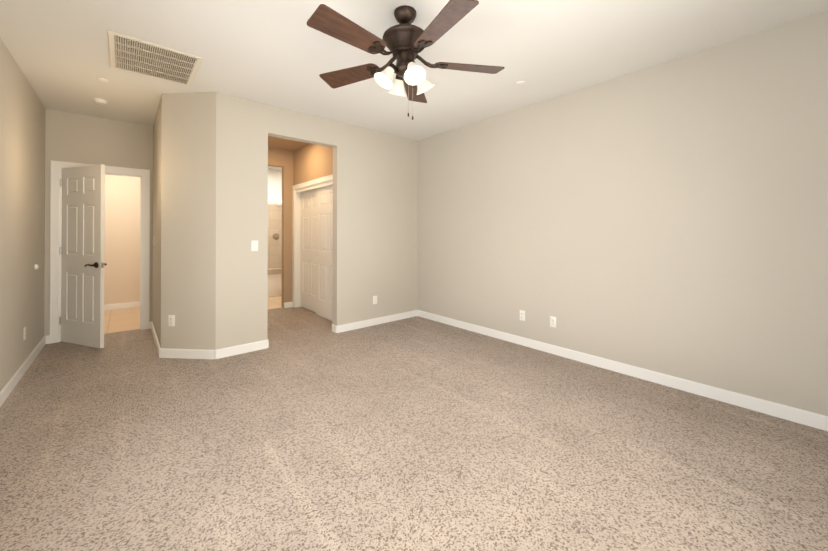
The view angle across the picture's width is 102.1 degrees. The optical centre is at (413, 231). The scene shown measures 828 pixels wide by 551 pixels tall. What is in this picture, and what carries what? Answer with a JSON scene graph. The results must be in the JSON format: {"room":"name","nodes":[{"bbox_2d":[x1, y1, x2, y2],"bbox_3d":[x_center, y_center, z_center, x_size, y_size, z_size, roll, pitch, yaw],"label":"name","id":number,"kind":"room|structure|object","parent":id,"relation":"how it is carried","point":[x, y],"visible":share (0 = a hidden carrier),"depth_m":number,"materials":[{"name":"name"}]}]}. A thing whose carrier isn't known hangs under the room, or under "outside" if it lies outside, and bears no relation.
{"room":"empty bedroom","nodes":[
{"label":"empty bedroom","id":0,"kind":"room"},
{"bbox_2d":[0,37,45,391],"bbox_3d":[-2.238,-0.080,1.421,0.120,2.740,6.670,0,0,-41],"label":"wall","id":1,"kind":"structure","parent":0,"point":[22,183],"depth_m":2.96,"materials":[{"name":"beige paint"}]},
{"bbox_2d":[23,326,25,339],"bbox_3d":[-3.622,0.944,3.107,0.018,0.115,0.070,0,0,-41],"label":"outlet","id":2,"kind":"object","parent":1,"relation":"attached to","point":[24,333],"visible":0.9,"depth_m":3.09,"materials":[{"name":"white plastic"}]},
{"bbox_2d":[44,109,152,335],"bbox_3d":[-3.960,-0.065,4.261,0.990,2.740,0.120,0,0,-41],"label":"wall","id":3,"kind":"structure","parent":0,"point":[76,138],"depth_m":4.15,"materials":[{"name":"beige paint"}]},
{"bbox_2d":[59,164,106,348],"bbox_3d":[-3.828,0.273,3.861,0.431,2.048,0.680,0,0,-41],"label":"door","id":4,"kind":"structure","parent":3,"relation":"in","point":[81,320],"depth_m":3.83,"materials":[{"name":"white wood"}]},
{"bbox_2d":[50,160,149,343],"bbox_3d":[-3.954,0.235,4.261,0.912,2.140,0.157,0,0,-41],"label":"door frame","id":5,"kind":"structure","parent":3,"relation":"attached to","point":[57,167],"depth_m":3.99,"materials":[{"name":"white wood"}]},
{"bbox_2d":[104,174,139,304],"bbox_3d":[-5.229,-0.058,5.636,2.570,2.740,0.120,0,0,-41],"label":"wall","id":6,"kind":"structure","parent":0,"point":[122,246],"depth_m":5.73,"materials":[{"name":"beige paint"}]},
{"bbox_2d":[104,296,282,333],"bbox_3d":[-3.685,1.362,5.899,5.020,0.103,2.130,0,0,-41],"label":"floor","id":7,"kind":"structure","parent":0,"point":[121,320],"depth_m":5.10,"materials":[{"name":"beige tile"}]},
{"bbox_2d":[268,200,281,296],"bbox_3d":[-2.889,0.320,7.298,1.746,1.996,0.817,0,0,-41],"label":"bathtub","id":8,"kind":"object","parent":7,"relation":"on","point":[275,282],"visible":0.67,"depth_m":6.83,"materials":[{"name":"white ceramic"}]},
{"bbox_2d":[152,92,267,349],"bbox_3d":[-2.636,-0.066,4.197,0.930,2.740,1.950,0,0,-41],"label":"wall","id":9,"kind":"structure","parent":0,"point":[210,220],"depth_m":3.47,"materials":[{"name":"beige paint"}]},
{"bbox_2d":[168,315,174,325],"bbox_3d":[-2.506,0.917,3.456,0.051,0.115,0.051,0,0,-41],"label":"outlet","id":10,"kind":"object","parent":9,"relation":"attached to","point":[171,320],"visible":1,"depth_m":3.45,"materials":[{"name":"white plastic"}]},
{"bbox_2d":[251,240,257,250],"bbox_3d":[-1.745,0.152,3.668,0.070,0.115,0.013,0,0,-41],"label":"light switch","id":11,"kind":"object","parent":9,"relation":"attached to","point":[254,245],"visible":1,"depth_m":3.66,"materials":[{"name":"white plastic"}]},
{"bbox_2d":[0,301,827,430],"bbox_3d":[-1.503,1.253,3.285,4.900,0.093,8.300,0,0,-41],"label":"baseboard","id":12,"kind":"structure","parent":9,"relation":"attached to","point":[807,418],"depth_m":3.33,"materials":[{"name":"white wood"}]},
{"bbox_2d":[268,169,281,268],"bbox_3d":[-3.385,-0.048,7.494,2.490,2.740,0.120,0,0,-41],"label":"wall","id":13,"kind":"structure","parent":0,"point":[274,218],"depth_m":7.59,"materials":[{"name":"tile"}]},
{"bbox_2d":[268,136,309,307],"bbox_3d":[-1.918,-0.062,4.857,1.020,2.740,1.770,0,0,-41],"label":"wall","id":14,"kind":"structure","parent":0,"point":[280,152],"depth_m":4.01,"materials":[{"name":"beige paint"}]},
{"bbox_2d":[293,143,332,184],"bbox_3d":[-1.478,-0.060,5.243,0.150,2.740,1.780,0,0,-41],"label":"wall","id":15,"kind":"structure","parent":0,"point":[312,161],"depth_m":5.28,"materials":[{"name":"beige paint"}]},
{"bbox_2d":[292,174,332,307],"bbox_3d":[-1.503,0.250,5.254,0.171,2.120,1.730,0,0,-41],"label":"trim","id":16,"kind":"structure","parent":15,"relation":"attached to","point":[297,189],"depth_m":5.81,"materials":[{"name":"white wood"}]},
{"bbox_2d":[300,184,332,320],"bbox_3d":[-1.488,0.298,5.266,0.084,2.000,1.558,0,0,-41],"label":"closet door","id":17,"kind":"structure","parent":15,"relation":"in","point":[316,250],"depth_m":5.24,"materials":[{"name":"white wood"}]},
{"bbox_2d":[268,104,417,325],"bbox_3d":[-0.834,-0.064,4.544,2.250,2.740,0.120,0,0,-41],"label":"wall","id":18,"kind":"structure","parent":0,"point":[375,212],"depth_m":4.64,"materials":[{"name":"beige paint"}]},
{"bbox_2d":[373,296,376,303],"bbox_3d":[-0.549,0.957,4.706,0.070,0.115,0.018,0,0,-41],"label":"outlet","id":19,"kind":"object","parent":18,"relation":"attached to","point":[374,299],"visible":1,"depth_m":4.70,"materials":[{"name":"white plastic"}]},
{"bbox_2d":[0,307,827,550],"bbox_3d":[-0.619,1.347,2.820,4.410,0.100,6.680,0,0,-41],"label":"floor carpet","id":20,"kind":"object","parent":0,"point":[308,430],"visible":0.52,"depth_m":1.95,"materials":[{"name":"beige carpet"}]},
{"bbox_2d":[0,0,827,169],"bbox_3d":[-1.523,-1.500,3.414,5.020,0.120,8.740,0,0,-41],"label":"ceiling","id":21,"kind":"structure","parent":0,"point":[280,53],"depth_m":2.62,"materials":[{"name":"paint"}]},
{"bbox_2d":[93,98,107,104],"bbox_3d":[-3.420,-1.421,3.651,0.116,0.036,0.116,0,0,-41],"label":"smoke detector","id":22,"kind":"object","parent":21,"relation":"attached to","point":[100,101],"visible":1,"depth_m":3.63,"materials":[{"name":"white plastic"}]},
{"bbox_2d":[97,78,108,81],"bbox_3d":[-2.952,-1.437,3.170,0.084,0.008,0.084,0,0,-41],"label":"sprinkler","id":23,"kind":"object","parent":21,"relation":"attached to","point":[102,79],"visible":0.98,"depth_m":3.17,"materials":[{"name":"white"}]},
{"bbox_2d":[107,30,202,86],"bbox_3d":[-2.198,-1.436,2.847,0.587,0.013,0.705,0,0,-41],"label":"ceiling vent","id":24,"kind":"object","parent":21,"relation":"in","point":[138,56],"visible":1,"depth_m":2.80,"materials":[{"name":"beige metal"}]},
{"bbox_2d":[307,0,504,119],"bbox_3d":[-0.073,-1.094,2.177,1.280,0.705,1.306,0,0,-41],"label":"ceiling fan","id":25,"kind":"object","parent":21,"relation":"hanging from","point":[405,41],"visible":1,"depth_m":2.11,"materials":[{"name":"brown wood"}]},
{"bbox_2d":[418,10,827,415],"bbox_3d":[1.606,-0.069,3.534,0.120,2.740,4.840,0,0,-41],"label":"wall","id":26,"kind":"structure","parent":0,"point":[670,217],"depth_m":2.84,"materials":[{"name":"beige paint"}]},
{"bbox_2d":[520,310,524,320],"bbox_3d":[1.250,0.963,3.849,0.018,0.115,0.070,0,0,-41],"label":"outlet","id":27,"kind":"object","parent":26,"relation":"attached to","point":[522,315],"visible":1,"depth_m":3.84,"materials":[{"name":"white plastic"}]},
{"bbox_2d":[550,316,555,327],"bbox_3d":[1.488,0.961,3.573,0.018,0.115,0.070,0,0,-41],"label":"outlet","id":28,"kind":"object","parent":26,"relation":"attached to","point":[552,321],"visible":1,"depth_m":3.57,"materials":[{"name":"white plastic"}]}
]}

